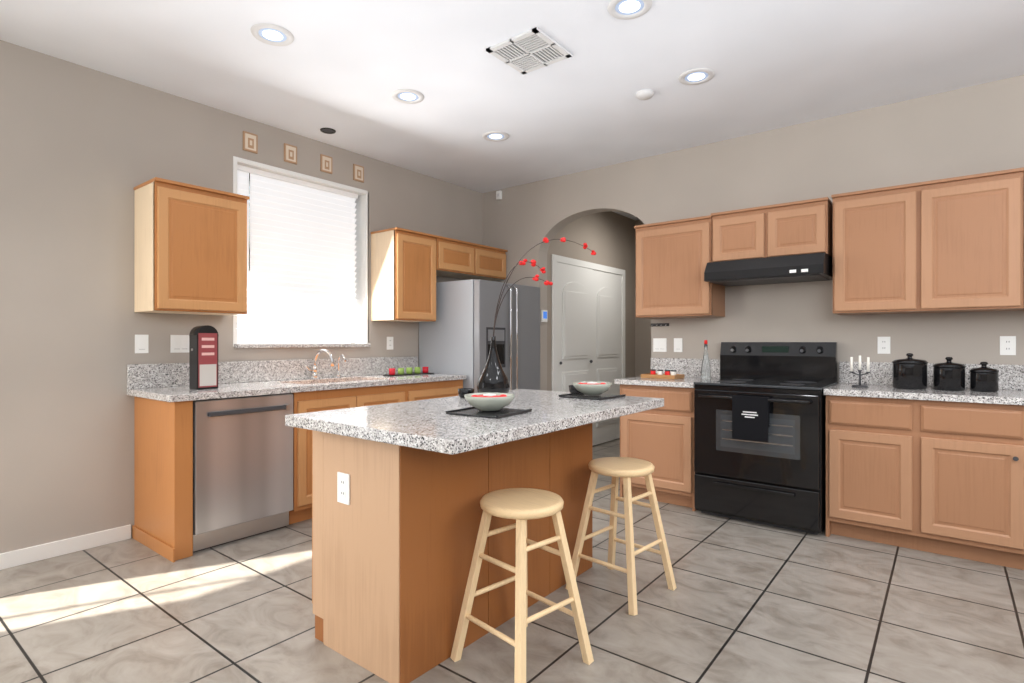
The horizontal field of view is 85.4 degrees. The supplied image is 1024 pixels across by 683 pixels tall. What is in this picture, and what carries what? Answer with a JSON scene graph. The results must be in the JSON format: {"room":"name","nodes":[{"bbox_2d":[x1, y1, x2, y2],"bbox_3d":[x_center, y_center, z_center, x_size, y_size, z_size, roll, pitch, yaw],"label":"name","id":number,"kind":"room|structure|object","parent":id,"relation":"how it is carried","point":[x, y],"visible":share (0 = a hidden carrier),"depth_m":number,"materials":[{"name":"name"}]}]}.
{"room":"kitchen","nodes":[
{"label":"kitchen","id":0,"kind":"room"},
{"bbox_2d":[0,40,481,569],"bbox_3d":[-2.720,-0.195,3.026,0.164,2.800,7.900,0,0,38],"label":"wall","id":1,"kind":"structure","parent":0,"point":[84,151],"depth_m":3.25,"materials":[{"name":"paint"}]},
{"bbox_2d":[135,335,147,352],"bbox_3d":[-2.298,0.015,3.446,0.008,0.115,0.072,0,0,38],"label":"outlet","id":2,"kind":"object","parent":1,"relation":"attached to","point":[141,341],"depth_m":3.44,"materials":[{"name":"white plastic"}]},
{"bbox_2d":[171,335,188,352],"bbox_3d":[-2.147,0.015,3.638,0.008,0.115,0.164,0,0,38],"label":"outlet","id":3,"kind":"object","parent":1,"relation":"attached to","point":[179,343],"depth_m":3.62,"materials":[{"name":"white plastic"}]},
{"bbox_2d":[134,177,249,314],"bbox_3d":[-2.021,-0.564,3.520,0.346,0.768,0.548,0,0,38],"label":"upper cabinet","id":4,"kind":"object","parent":1,"relation":"attached to","point":[190,248],"visible":1,"depth_m":3.37,"materials":[{"name":"brown wood"}]},
{"bbox_2d":[233,156,368,345],"bbox_3d":[-1.682,-0.617,4.412,0.225,1.364,1.159,0,0,38],"label":"window","id":5,"kind":"structure","parent":1,"relation":"in","point":[361,270],"depth_m":4.78,"materials":[{"name":"white paint"}]},
{"bbox_2d":[237,164,357,342],"bbox_3d":[-1.673,-0.628,4.383,0.064,1.277,1.053,0,0,38],"label":"window blinds","id":6,"kind":"object","parent":5,"relation":"attached to","point":[293,223],"visible":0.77,"depth_m":4.36,"materials":[{"name":"white plastic"}]},
{"bbox_2d":[234,343,370,347],"bbox_3d":[-1.648,0.032,4.388,0.192,0.030,1.155,0,0,38],"label":"window sill","id":7,"kind":"structure","parent":1,"relation":"attached to","point":[300,345],"depth_m":4.25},
{"bbox_2d":[243,131,363,182],"bbox_3d":[-1.588,-1.427,4.344,0.015,0.135,1.034,0,0,38],"label":"tiles","id":8,"kind":"structure","parent":1,"relation":"attached to","point":[250,142],"depth_m":4.23,"materials":[{"name":"beige tile"}]},
{"bbox_2d":[387,337,392,349],"bbox_3d":[-1.094,0.015,4.979,0.008,0.115,0.072,0,0,38],"label":"outlet","id":9,"kind":"object","parent":1,"relation":"attached to","point":[389,339],"depth_m":4.98,"materials":[{"name":"white plastic"}]},
{"bbox_2d":[371,227,437,321],"bbox_3d":[-0.945,-0.564,4.891,0.346,0.768,0.473,0,0,38],"label":"upper cabinet","id":10,"kind":"object","parent":1,"relation":"attached to","point":[403,275],"visible":1,"depth_m":4.74,"materials":[{"name":"brown wood"}]},
{"bbox_2d":[436,236,507,280],"bbox_3d":[-0.489,-0.796,5.471,0.346,0.303,0.998,0,0,38],"label":"upper cabinet","id":11,"kind":"object","parent":1,"relation":"attached to","point":[459,259],"visible":0.88,"depth_m":5.34,"materials":[{"name":"brown wood"}]},
{"bbox_2d":[0,438,1023,682],"bbox_3d":[0.624,1.255,1.831,6.900,0.100,10.150,0,0,38],"label":"floor","id":12,"kind":"structure","parent":0,"point":[746,602],"depth_m":2.42,"materials":[{"name":"tile"}]},
{"bbox_2d":[134,396,192,560],"bbox_3d":[-2.059,0.767,3.267,0.600,0.875,0.095,0,0,38],"label":"base cabinet","id":13,"kind":"object","parent":12,"relation":"on","point":[163,471],"visible":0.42,"depth_m":3.12,"materials":[{"name":"brown wood"}]},
{"bbox_2d":[132,525,174,562],"bbox_3d":[-2.085,1.167,3.219,0.617,0.075,0.011,0,0,38],"label":"baseboard","id":14,"kind":"structure","parent":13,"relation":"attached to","point":[157,545],"depth_m":3.19,"materials":[{"name":"brown wood"}]},
{"bbox_2d":[193,393,292,551],"bbox_3d":[-1.817,0.769,3.527,0.625,0.872,0.602,0,0,38],"label":"dishwasher","id":15,"kind":"object","parent":12,"relation":"on","point":[242,467],"visible":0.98,"depth_m":3.32,"materials":[{"name":"grey metal"}]},
{"bbox_2d":[289,387,360,524],"bbox_3d":[-1.497,0.767,3.966,0.620,0.876,0.470,0,0,38],"label":"base cabinet","id":16,"kind":"object","parent":12,"relation":"on","point":[314,401],"depth_m":3.67,"materials":[{"name":"brown wood"}]},
{"bbox_2d":[127,356,465,401],"bbox_3d":[-1.372,0.324,4.107,0.642,0.368,2.345,0,0,38],"label":"countertop","id":17,"kind":"structure","parent":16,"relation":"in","point":[167,382],"depth_m":3.91,"materials":[{"name":"stone"}]},
{"bbox_2d":[189,325,218,389],"bbox_3d":[-1.894,0.096,3.407,0.112,0.388,0.131,0,0,38],"label":"box","id":18,"kind":"object","parent":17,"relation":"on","point":[203,357],"visible":0.96,"depth_m":3.37,"materials":[{"name":"black"}]},
{"bbox_2d":[305,349,345,378],"bbox_3d":[-1.419,0.173,4.305,0.234,0.232,0.326,0,0,38],"label":"faucet","id":19,"kind":"object","parent":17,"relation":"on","point":[314,374],"visible":0.98,"depth_m":4.29,"materials":[{"name":"silver metal"}]},
{"bbox_2d":[383,367,433,375],"bbox_3d":[-0.894,0.258,4.835,0.100,0.062,0.500,0,0,38],"label":"tray","id":20,"kind":"object","parent":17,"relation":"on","point":[417,370],"visible":1,"depth_m":4.81,"materials":[{"name":"black"}]},
{"bbox_2d":[361,384,408,406],"bbox_3d":[-1.206,0.767,4.336,0.620,0.876,0.470,0,0,38],"label":"base cabinet","id":21,"kind":"object","parent":12,"relation":"on","point":[375,395],"depth_m":4.16,"materials":[{"name":"brown wood"}]},
{"bbox_2d":[409,379,462,400],"bbox_3d":[-0.859,0.767,4.779,0.620,0.876,0.656,0,0,38],"label":"base cabinet","id":22,"kind":"object","parent":12,"relation":"on","point":[439,389],"depth_m":4.57,"materials":[{"name":"brown wood"}]},
{"bbox_2d":[308,425,591,682],"bbox_3d":[-0.198,0.768,2.619,0.560,0.874,1.329,0,0,38],"label":"kitchen island","id":23,"kind":"object","parent":12,"relation":"on","point":[393,544],"depth_m":2.12,"materials":[{"name":"brown wood"}]},
{"bbox_2d":[337,472,349,504],"bbox_3d":[-0.644,0.560,2.119,0.072,0.115,0.008,0,0,38],"label":"outlet","id":24,"kind":"object","parent":23,"relation":"attached to","point":[343,488],"visible":1,"depth_m":2.11,"materials":[{"name":"white plastic"}]},
{"bbox_2d":[285,389,663,456],"bbox_3d":[-0.059,0.310,2.494,0.915,0.042,1.530,0,0,38],"label":"island countertop","id":25,"kind":"structure","parent":23,"relation":"on","point":[426,426],"depth_m":2.08,"materials":[{"name":"grey stone"}]},
{"bbox_2d":[458,388,474,397],"bbox_3d":[-0.235,0.265,2.842,0.086,0.045,0.086,0,0,38],"label":"cup","id":26,"kind":"object","parent":25,"relation":"on","point":[462,392],"visible":0.65,"depth_m":2.81,"materials":[{"name":"black ceramic"}]},
{"bbox_2d":[446,407,531,418],"bbox_3d":[-0.090,0.281,2.233,0.250,0.012,0.250,0,0,32],"label":"placemat","id":27,"kind":"object","parent":25,"relation":"on","point":[476,412],"visible":0.81,"depth_m":2.19,"materials":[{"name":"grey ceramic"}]},
{"bbox_2d":[464,393,514,410],"bbox_3d":[-0.090,0.243,2.233,0.204,0.063,0.204,0,0,32],"label":"bowl","id":28,"kind":"object","parent":27,"relation":"on","point":[489,401],"visible":0.96,"depth_m":2.17,"materials":[{"name":"grey ceramic"}]},
{"bbox_2d":[477,237,595,392],"bbox_3d":[0.150,-0.150,3.015,0.191,0.874,0.932,0,0,38],"label":"vase","id":29,"kind":"object","parent":25,"relation":"on","point":[493,378],"visible":0.98,"depth_m":2.69,"materials":[{"name":"black glass"}]},
{"bbox_2d":[569,385,578,392],"bbox_3d":[0.355,0.265,3.059,0.086,0.045,0.086,0,0,38],"label":"cup","id":30,"kind":"object","parent":25,"relation":"on","point":[572,388],"visible":0.42,"depth_m":3.03,"materials":[{"name":"black ceramic"}]},
{"bbox_2d":[558,392,625,399],"bbox_3d":[0.416,0.281,2.877,0.250,0.012,0.250,0,0,41],"label":"plate","id":31,"kind":"object","parent":25,"relation":"on","point":[578,395],"visible":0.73,"depth_m":2.83,"materials":[{"name":"grey ceramic"}]},
{"bbox_2d":[573,381,611,394],"bbox_3d":[0.416,0.243,2.877,0.204,0.063,0.204,0,0,41],"label":"bowl","id":32,"kind":"object","parent":31,"relation":"on","point":[592,388],"visible":1,"depth_m":2.81,"materials":[{"name":"grey ceramic"}]},
{"bbox_2d":[419,279,539,392],"bbox_3d":[-0.277,0.333,5.344,0.818,1.745,0.913,0,0,38],"label":"fridge","id":33,"kind":"object","parent":12,"relation":"on","point":[455,336],"visible":0.48,"depth_m":5.03,"materials":[{"name":"grey metal"}]},
{"bbox_2d":[450,488,593,682],"bbox_3d":[0.037,0.899,2.095,0.385,0.619,0.385,0,0,-43],"label":"stool","id":34,"kind":"object","parent":12,"relation":"on","point":[521,506],"visible":1,"depth_m":2.07,"materials":[{"name":"brown wood"}]},
{"bbox_2d":[565,457,676,615],"bbox_3d":[0.530,0.899,2.699,0.385,0.619,0.385,0,0,44],"label":"stool","id":35,"kind":"object","parent":12,"relation":"on","point":[625,468],"visible":0.94,"depth_m":2.68,"materials":[{"name":"brown wood"}]},
{"bbox_2d":[620,384,695,510],"bbox_3d":[1.246,0.767,4.346,0.590,0.875,0.620,0,0,38],"label":"base cabinet","id":36,"kind":"object","parent":12,"relation":"on","point":[661,439],"visible":0.46,"depth_m":4.07,"materials":[{"name":"brown wood"}]},
{"bbox_2d":[614,358,719,387],"bbox_3d":[1.231,0.234,4.343,0.620,0.188,0.642,0,0,38],"label":"countertop","id":37,"kind":"structure","parent":36,"relation":"on","point":[690,369],"depth_m":4.43,"materials":[{"name":"stone"}]},
{"bbox_2d":[641,363,684,378],"bbox_3d":[1.195,0.228,4.402,0.280,0.123,0.200,0,0,38],"label":"serving tray","id":38,"kind":"object","parent":37,"relation":"on","point":[660,374],"visible":1,"depth_m":4.36,"materials":[{"name":"brown wood"}]},
{"bbox_2d":[701,340,710,378],"bbox_3d":[1.492,0.139,4.271,0.076,0.300,0.076,0,0,38],"label":"glass bottle","id":39,"kind":"object","parent":37,"relation":"on","point":[705,370],"visible":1,"depth_m":4.25,"materials":[{"name":"white"}]},
{"bbox_2d":[694,342,837,534],"bbox_3d":[1.747,0.605,3.847,0.793,1.200,0.730,0,0,38],"label":"range","id":40,"kind":"object","parent":12,"relation":"on","point":[759,432],"visible":1,"depth_m":3.63,"materials":[{"name":"black metal"}]},
{"bbox_2d":[826,395,917,549],"bbox_3d":[2.297,0.767,3.520,0.454,0.876,0.620,0,0,38],"label":"base cabinet","id":41,"kind":"object","parent":12,"relation":"on","point":[872,443],"depth_m":3.27,"materials":[{"name":"brown wood"}]},
{"bbox_2d":[918,400,1023,569],"bbox_3d":[2.661,0.767,3.234,0.471,0.876,0.620,0,0,38],"label":"base cabinet","id":42,"kind":"object","parent":12,"relation":"on","point":[946,478],"depth_m":3.00,"materials":[{"name":"brown wood"}]},
{"bbox_2d":[824,361,1023,404],"bbox_3d":[2.851,0.234,3.071,1.890,0.188,0.642,0,0,38],"label":"countertop","id":43,"kind":"structure","parent":42,"relation":"on","point":[877,380],"depth_m":3.33,"materials":[{"name":"stone"}]},
{"bbox_2d":[850,356,870,387],"bbox_3d":[2.211,0.189,3.527,0.114,0.200,0.090,0,0,38],"label":"candle holder","id":44,"kind":"object","parent":43,"relation":"on","point":[860,370],"visible":1,"depth_m":3.52,"materials":[{"name":"grey"}]},
{"bbox_2d":[892,353,927,389],"bbox_3d":[2.449,0.180,3.417,0.185,0.218,0.185,0,0,38],"label":"canister","id":45,"kind":"object","parent":43,"relation":"on","point":[909,372],"visible":1,"depth_m":3.35,"materials":[{"name":"black ceramic"}]},
{"bbox_2d":[932,357,965,390],"bbox_3d":[2.611,0.191,3.316,0.160,0.198,0.160,0,0,38],"label":"canister","id":46,"kind":"object","parent":43,"relation":"on","point":[948,374],"visible":1,"depth_m":3.26,"materials":[{"name":"black ceramic"}]},
{"bbox_2d":[969,362,998,391],"bbox_3d":[2.746,0.203,3.228,0.134,0.172,0.134,0,0,38],"label":"canister","id":47,"kind":"object","parent":43,"relation":"on","point":[984,378],"visible":1,"depth_m":3.18,"materials":[{"name":"black ceramic"}]},
{"bbox_2d":[0,0,1023,219],"bbox_3d":[0.624,-1.655,1.831,6.900,0.120,10.150,0,0,38],"label":"ceiling","id":48,"kind":"structure","parent":0,"point":[345,69],"depth_m":3.20,"materials":[{"name":"paint"}]},
{"bbox_2d":[250,23,293,45],"bbox_3d":[-1.241,-1.591,2.875,0.213,0.007,0.208,0,0,38],"label":"recessed light","id":49,"kind":"object","parent":48,"relation":"in","point":[272,34],"depth_m":2.88,"materials":[{"name":"white"}]},
{"bbox_2d":[320,128,335,133],"bbox_3d":[-1.385,-1.591,4.181,0.117,0.007,0.114,0,0,38],"label":"recessed light","id":50,"kind":"object","parent":48,"relation":"in","point":[325,130],"depth_m":4.18,"materials":[{"name":"black metal"}]},
{"bbox_2d":[392,89,423,103],"bbox_3d":[-0.673,-1.591,3.596,0.214,0.007,0.214,0,0,38],"label":"recessed light","id":51,"kind":"object","parent":48,"relation":"in","point":[408,96],"depth_m":3.60,"materials":[{"name":"white"}]},
{"bbox_2d":[482,131,508,141],"bbox_3d":[-0.127,-1.591,4.296,0.209,0.007,0.211,0,0,38],"label":"recessed light","id":52,"kind":"object","parent":48,"relation":"in","point":[495,136],"depth_m":4.30,"materials":[{"name":"white"}]},
{"bbox_2d":[486,27,571,74],"bbox_3d":[0.096,-1.589,3.053,0.340,0.012,0.340,0,0,38],"label":"ceiling vent","id":53,"kind":"object","parent":48,"relation":"in","point":[534,49],"visible":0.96,"depth_m":3.04,"materials":[{"name":"white"}]},
{"bbox_2d":[607,0,651,19],"bbox_3d":[0.560,-1.591,2.635,0.203,0.007,0.200,0,0,38],"label":"recessed light","id":54,"kind":"object","parent":48,"relation":"in","point":[619,9],"depth_m":2.65,"materials":[{"name":"white"}]},
{"bbox_2d":[636,89,653,99],"bbox_3d":[0.854,-1.581,3.564,0.110,0.028,0.110,0,0,38],"label":"smoke detector","id":55,"kind":"object","parent":48,"relation":"attached to","point":[645,94],"visible":1,"depth_m":3.54,"materials":[{"name":"white plastic"}]},
{"bbox_2d":[678,68,714,84],"bbox_3d":[1.107,-1.591,3.330,0.206,0.007,0.215,0,0,38],"label":"recessed light","id":56,"kind":"object","parent":48,"relation":"in","point":[696,76],"depth_m":3.33,"materials":[{"name":"white"}]},
{"bbox_2d":[547,211,634,390],"bbox_3d":[0.910,-0.195,6.533,0.240,2.800,2.100,0,0,38],"label":"wall","id":57,"kind":"structure","parent":0,"point":[608,237],"depth_m":6.66,"materials":[{"name":"paint"}]},
{"bbox_2d":[541,310,546,321],"bbox_3d":[0.326,-0.255,5.580,0.018,0.120,0.090,0,0,38],"label":"thermostat","id":58,"kind":"object","parent":57,"relation":"attached to","point":[543,315],"visible":1,"depth_m":5.56,"materials":[{"name":"white plastic"}]},
{"bbox_2d":[552,254,624,445],"bbox_3d":[0.926,0.155,6.318,0.047,2.100,1.620,0,0,38],"label":"pantry door","id":59,"kind":"structure","parent":57,"relation":"in","point":[588,321],"depth_m":6.27,"materials":[{"name":"white wood"}]},
{"bbox_2d":[635,220,650,376],"bbox_3d":[2.219,-0.195,6.936,1.800,2.800,0.150,0,0,38],"label":"wall","id":60,"kind":"structure","parent":0,"point":[642,345],"depth_m":7.25,"materials":[{"name":"paint"}]},
{"bbox_2d":[482,75,1023,390],"bbox_3d":[2.323,-0.195,3.993,6.900,2.800,0.150,0,0,38],"label":"wall","id":61,"kind":"structure","parent":0,"point":[975,129],"depth_m":4.05,"materials":[{"name":"paint"}]},
{"bbox_2d":[496,190,501,199],"bbox_3d":[-0.136,-1.530,5.809,0.060,0.090,0.032,0,0,38],"label":"wall box","id":62,"kind":"object","parent":61,"relation":"attached to","point":[498,195],"visible":0.94,"depth_m":5.79,"materials":[{"name":"white plastic"}]},
{"bbox_2d":[653,338,666,351],"bbox_3d":[1.259,0.030,4.728,0.118,0.115,0.008,0,0,38],"label":"outlet","id":63,"kind":"object","parent":61,"relation":"attached to","point":[659,344],"depth_m":4.72,"materials":[{"name":"white plastic"}]},
{"bbox_2d":[651,323,668,325],"bbox_3d":[1.252,-0.143,4.719,0.160,0.025,0.030,0,0,38],"label":"hook rack","id":64,"kind":"object","parent":61,"relation":"attached to","point":[652,324],"depth_m":4.72,"materials":[{"name":"black plastic"}]},
{"bbox_2d":[674,338,681,351],"bbox_3d":[1.385,0.030,4.628,0.072,0.115,0.008,0,0,38],"label":"outlet","id":65,"kind":"object","parent":61,"relation":"attached to","point":[677,341],"depth_m":4.63,"materials":[{"name":"white plastic"}]},
{"bbox_2d":[634,215,724,318],"bbox_3d":[1.339,-0.567,4.447,0.621,0.743,0.346,0,0,38],"label":"upper cabinet","id":66,"kind":"object","parent":61,"relation":"attached to","point":[673,258],"visible":0.88,"depth_m":4.30,"materials":[{"name":"brown wood"}]},
{"bbox_2d":[710,197,832,261],"bbox_3d":[1.881,-0.765,4.021,0.766,0.371,0.346,0,0,38],"label":"upper cabinet","id":67,"kind":"object","parent":61,"relation":"attached to","point":[793,228],"visible":0.92,"depth_m":3.85,"materials":[{"name":"brown wood"}]},
{"bbox_2d":[704,252,832,286],"bbox_3d":[1.835,-0.502,3.958,0.760,0.146,0.501,0,0,38],"label":"range hood","id":68,"kind":"object","parent":67,"relation":"attached to","point":[812,267],"visible":0.96,"depth_m":3.78,"materials":[{"name":"black metal"}]},
{"bbox_2d":[878,337,889,353],"bbox_3d":[2.509,0.025,3.746,0.072,0.115,0.008,0,0,38],"label":"outlet","id":69,"kind":"object","parent":61,"relation":"attached to","point":[883,342],"depth_m":3.74,"materials":[{"name":"white plastic"}]},
{"bbox_2d":[831,167,1023,314],"bbox_3d":[2.566,-0.573,3.483,0.935,0.776,0.346,0,0,38],"label":"upper cabinet","id":70,"kind":"object","parent":61,"relation":"attached to","point":[954,244],"visible":1,"depth_m":3.32,"materials":[{"name":"brown wood"}]},
{"bbox_2d":[1000,336,1015,354],"bbox_3d":[3.001,0.025,3.359,0.072,0.115,0.008,0,0,38],"label":"outlet","id":71,"kind":"object","parent":61,"relation":"attached to","point":[1007,345],"depth_m":3.36,"materials":[{"name":"white plastic"}]}
]}

